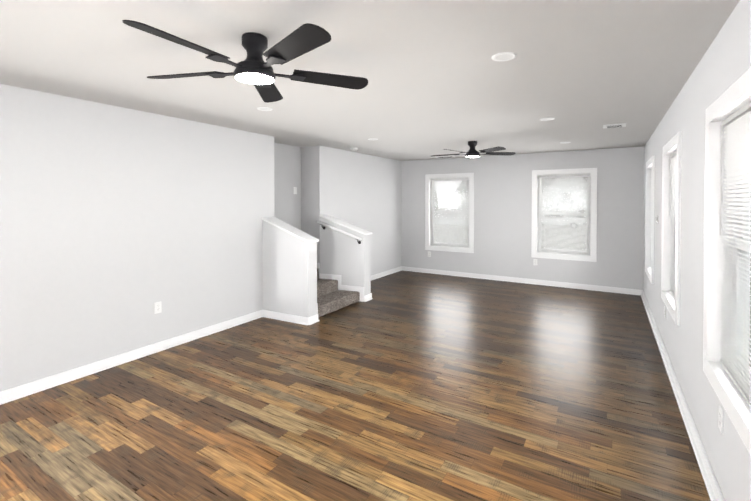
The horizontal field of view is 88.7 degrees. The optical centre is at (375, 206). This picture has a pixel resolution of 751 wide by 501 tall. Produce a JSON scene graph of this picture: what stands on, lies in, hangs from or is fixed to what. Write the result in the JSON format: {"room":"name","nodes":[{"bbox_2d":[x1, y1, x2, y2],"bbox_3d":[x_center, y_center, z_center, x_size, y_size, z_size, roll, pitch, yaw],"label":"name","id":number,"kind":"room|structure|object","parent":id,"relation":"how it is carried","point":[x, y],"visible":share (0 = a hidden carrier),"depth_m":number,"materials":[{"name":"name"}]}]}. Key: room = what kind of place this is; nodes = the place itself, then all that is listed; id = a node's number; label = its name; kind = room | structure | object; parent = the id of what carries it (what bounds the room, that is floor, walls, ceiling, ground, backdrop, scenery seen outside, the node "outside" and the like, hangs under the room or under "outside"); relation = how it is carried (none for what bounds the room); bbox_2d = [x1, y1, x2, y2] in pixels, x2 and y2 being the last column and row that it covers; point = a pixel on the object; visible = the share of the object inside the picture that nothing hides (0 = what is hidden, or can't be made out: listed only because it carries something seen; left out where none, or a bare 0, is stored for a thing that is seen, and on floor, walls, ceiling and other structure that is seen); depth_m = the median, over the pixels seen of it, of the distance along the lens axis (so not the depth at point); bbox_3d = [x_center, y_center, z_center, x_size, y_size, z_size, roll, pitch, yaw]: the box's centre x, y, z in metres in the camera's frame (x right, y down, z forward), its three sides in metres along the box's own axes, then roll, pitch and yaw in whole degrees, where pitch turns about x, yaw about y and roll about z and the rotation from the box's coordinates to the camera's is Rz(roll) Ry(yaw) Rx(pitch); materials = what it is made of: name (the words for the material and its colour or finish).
{"room":"empty living room","nodes":[
{"label":"empty living room","id":0,"kind":"room"},
{"bbox_2d":[0,84,400,391],"bbox_3d":[-2.256,0.270,4.472,0.560,2.440,10.000,0,1,31],"label":"wall","id":1,"kind":"structure","parent":0,"point":[116,223],"depth_m":3.79,"materials":[{"name":"paint"}]},
{"bbox_2d":[154,301,161,313],"bbox_3d":[-2.241,1.046,3.958,0.007,0.115,0.070,0,1,31],"label":"electrical outlet","id":2,"kind":"object","parent":1,"relation":"attached to","point":[157,307],"visible":1,"depth_m":3.95,"materials":[{"name":"white plastic"}]},
{"bbox_2d":[0,266,403,404],"bbox_3d":[-1.687,1.448,4.119,0.793,0.092,9.960,0,1,31],"label":"baseboard","id":3,"kind":"structure","parent":1,"relation":"attached to","point":[11,394],"depth_m":3.83,"materials":[{"name":"white wood"}]},
{"bbox_2d":[262,220,316,316],"bbox_3d":[-1.135,0.833,5.053,0.760,1.300,0.215,0,1,31],"label":"wall","id":4,"kind":"structure","parent":0,"point":[289,273],"depth_m":4.95,"materials":[{"name":"paint"}]},
{"bbox_2d":[262,217,318,242],"bbox_3d":[-1.122,0.307,5.039,0.789,0.298,0.246,0,1,31],"label":"wall cap","id":5,"kind":"object","parent":4,"relation":"on","point":[288,228],"visible":1,"depth_m":5.01,"materials":[{"name":"white"}]},
{"bbox_2d":[320,217,370,295],"bbox_3d":[-0.487,0.819,6.122,0.807,1.300,0.177,0,1,20],"label":"wall","id":6,"kind":"structure","parent":0,"point":[347,257],"depth_m":6.03,"materials":[{"name":"paint"}]},
{"bbox_2d":[317,221,361,243],"bbox_3d":[-0.563,0.411,6.012,0.759,0.353,0.080,0,1,20],"label":"handrail","id":7,"kind":"object","parent":6,"relation":"attached to","point":[339,230],"visible":0.98,"depth_m":5.97,"materials":[{"name":"white wood"}]},
{"bbox_2d":[319,215,372,234],"bbox_3d":[-0.473,0.293,6.107,0.837,0.298,0.208,0,1,21],"label":"wall cap","id":8,"kind":"object","parent":6,"relation":"on","point":[348,225],"visible":1,"depth_m":6.06,"materials":[{"name":"white wood"}]},
{"bbox_2d":[0,271,710,500],"bbox_3d":[-0.281,1.535,3.289,5.460,0.060,10.600,0,1,31],"label":"floor","id":9,"kind":"structure","parent":0,"point":[408,386],"depth_m":2.81,"materials":[{"name":"laminate"}]},
{"bbox_2d":[317,269,359,317],"bbox_3d":[-0.990,1.241,5.738,1.097,0.464,1.087,0,1,31],"label":"stairs","id":10,"kind":"structure","parent":9,"relation":"on","point":[331,297],"depth_m":5.67,"materials":[{"name":"carpet"}]},
{"bbox_2d":[317,263,363,313],"bbox_3d":[-0.959,1.197,5.734,1.160,0.555,1.123,0,1,31],"label":"stair skirt board","id":11,"kind":"object","parent":10,"relation":"attached to","point":[360,289],"visible":0.27,"depth_m":6.04,"materials":[{"name":"white wood"}]},
{"bbox_2d":[0,0,739,160],"bbox_3d":[-0.281,-0.975,3.257,5.460,0.080,10.600,0,1,31],"label":"ceiling","id":12,"kind":"structure","parent":0,"point":[581,72],"depth_m":2.53,"materials":[{"name":"paint"}]},
{"bbox_2d":[123,20,367,102],"bbox_3d":[-0.684,-0.803,2.050,1.273,0.233,1.224,0,1,31],"label":"fan","id":13,"kind":"object","parent":12,"relation":"hanging from","point":[254,68],"visible":1,"depth_m":2.02,"materials":[{"name":"black metal"}]},
{"bbox_2d":[257,107,272,110],"bbox_3d":[-1.069,-0.937,3.713,0.150,0.006,0.150,0,1,31],"label":"recessed light","id":14,"kind":"object","parent":12,"relation":"in","point":[264,108],"visible":0.9,"depth_m":3.70,"materials":[{"name":"white plastic"}]},
{"bbox_2d":[431,141,515,158],"bbox_3d":[1.407,-0.850,5.776,1.224,0.233,1.273,0,1,31],"label":"fan","id":15,"kind":"object","parent":12,"relation":"hanging from","point":[472,152],"visible":1,"depth_m":5.70,"materials":[{"name":"black metal"}]},
{"bbox_2d":[492,52,516,60],"bbox_3d":[0.795,-0.920,2.371,0.150,0.006,0.150,0,1,31],"label":"recessed light","id":16,"kind":"object","parent":12,"relation":"in","point":[505,56],"visible":1,"depth_m":2.36,"materials":[{"name":"white plastic"}]},
{"bbox_2d":[540,117,554,120],"bbox_3d":[1.862,-0.943,4.168,0.150,0.006,0.150,0,1,31],"label":"recessed light","id":17,"kind":"object","parent":12,"relation":"in","point":[546,119],"visible":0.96,"depth_m":4.17,"materials":[{"name":"white plastic"}]},
{"bbox_2d":[603,123,625,128],"bbox_3d":[2.821,-0.944,4.534,0.230,0.012,0.230,0,1,31],"label":"ceiling vent","id":18,"kind":"object","parent":12,"relation":"in","point":[615,125],"visible":0.98,"depth_m":4.50,"materials":[{"name":"white metal"}]},
{"bbox_2d":[401,147,643,289],"bbox_3d":[2.295,0.230,7.652,5.320,2.440,0.160,0,1,31],"label":"wall","id":19,"kind":"structure","parent":0,"point":[502,215],"depth_m":7.25,"materials":[{"name":"paint"}]},
{"bbox_2d":[425,173,473,252],"bbox_3d":[1.570,0.135,8.076,1.054,1.624,0.175,0,1,31],"label":"window","id":20,"kind":"structure","parent":19,"relation":"in","point":[454,212],"depth_m":8.07,"materials":[{"name":"white"}]},
{"bbox_2d":[404,266,639,294],"bbox_3d":[2.455,1.406,7.456,4.410,0.092,0.033,0,1,31],"label":"baseboard","id":21,"kind":"structure","parent":19,"relation":"attached to","point":[452,273],"depth_m":7.17,"materials":[{"name":"white wood"}]},
{"bbox_2d":[531,168,596,261],"bbox_3d":[3.408,0.149,6.961,1.054,1.624,0.175,0,1,31],"label":"window","id":22,"kind":"structure","parent":19,"relation":"in","point":[589,177],"depth_m":6.92,"materials":[{"name":"white"}]},
{"bbox_2d":[643,0,750,500],"bbox_3d":[1.823,0.302,1.903,0.160,2.440,10.160,0,1,31],"label":"wall","id":23,"kind":"structure","parent":0,"point":[723,66],"depth_m":2.49,"materials":[{"name":"paint"}]},
{"bbox_2d":[645,156,654,283],"bbox_3d":[3.846,0.170,5.259,0.175,1.624,1.054,0,1,31],"label":"window","id":24,"kind":"structure","parent":23,"relation":"in","point":[649,222],"depth_m":5.64,"materials":[{"name":"white"}]},
{"bbox_2d":[661,131,681,325],"bbox_3d":[2.767,0.177,3.481,0.175,1.554,1.054,0,1,31],"label":"window","id":25,"kind":"structure","parent":23,"relation":"in","point":[671,222],"depth_m":3.79,"materials":[{"name":"white"}]},
{"bbox_2d":[640,290,724,500],"bbox_3d":[1.782,1.475,2.036,0.033,0.092,9.999,0,1,31],"label":"baseboard","id":26,"kind":"structure","parent":23,"relation":"attached to","point":[704,464],"depth_m":2.60,"materials":[{"name":"white wood"}]},
{"bbox_2d":[718,405,723,433],"bbox_3d":[1.736,1.072,1.931,0.007,0.115,0.070,0,1,31],"label":"electrical outlet","id":27,"kind":"object","parent":23,"relation":"attached to","point":[721,418],"visible":0.98,"depth_m":1.92,"materials":[{"name":"white plastic"}]},
{"bbox_2d":[703,67,750,454],"bbox_3d":[1.698,0.205,1.720,0.175,1.504,1.054,0,1,31],"label":"window","id":28,"kind":"structure","parent":23,"relation":"in","point":[727,295],"depth_m":2.03,"materials":[{"name":"white"}]},
{"label":"outside","id":29,"kind":"structure","parent":0,"visible":0},
{"bbox_2d":[434,216,750,366],"bbox_3d":[5.578,2.353,66.891,180.000,0.100,200.000,0,1,31],"label":"ground","id":30,"kind":"structure","parent":29,"point":[461,234],"depth_m":33.33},
{"bbox_2d":[454,178,586,223],"bbox_3d":[26.747,-1.751,61.245,26.800,8.250,14.600,0,1,31],"label":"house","id":31,"kind":"structure","parent":30,"relation":"on","point":[458,191],"depth_m":54.66,"materials":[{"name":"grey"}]},
{"bbox_2d":[541,212,584,226],"bbox_3d":[21.506,1.623,45.517,5.800,1.900,1.970,0,1,31],"label":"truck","id":32,"kind":"object","parent":30,"relation":"on","point":[554,221],"depth_m":44.45,"materials":[{"name":"white"}]}
]}

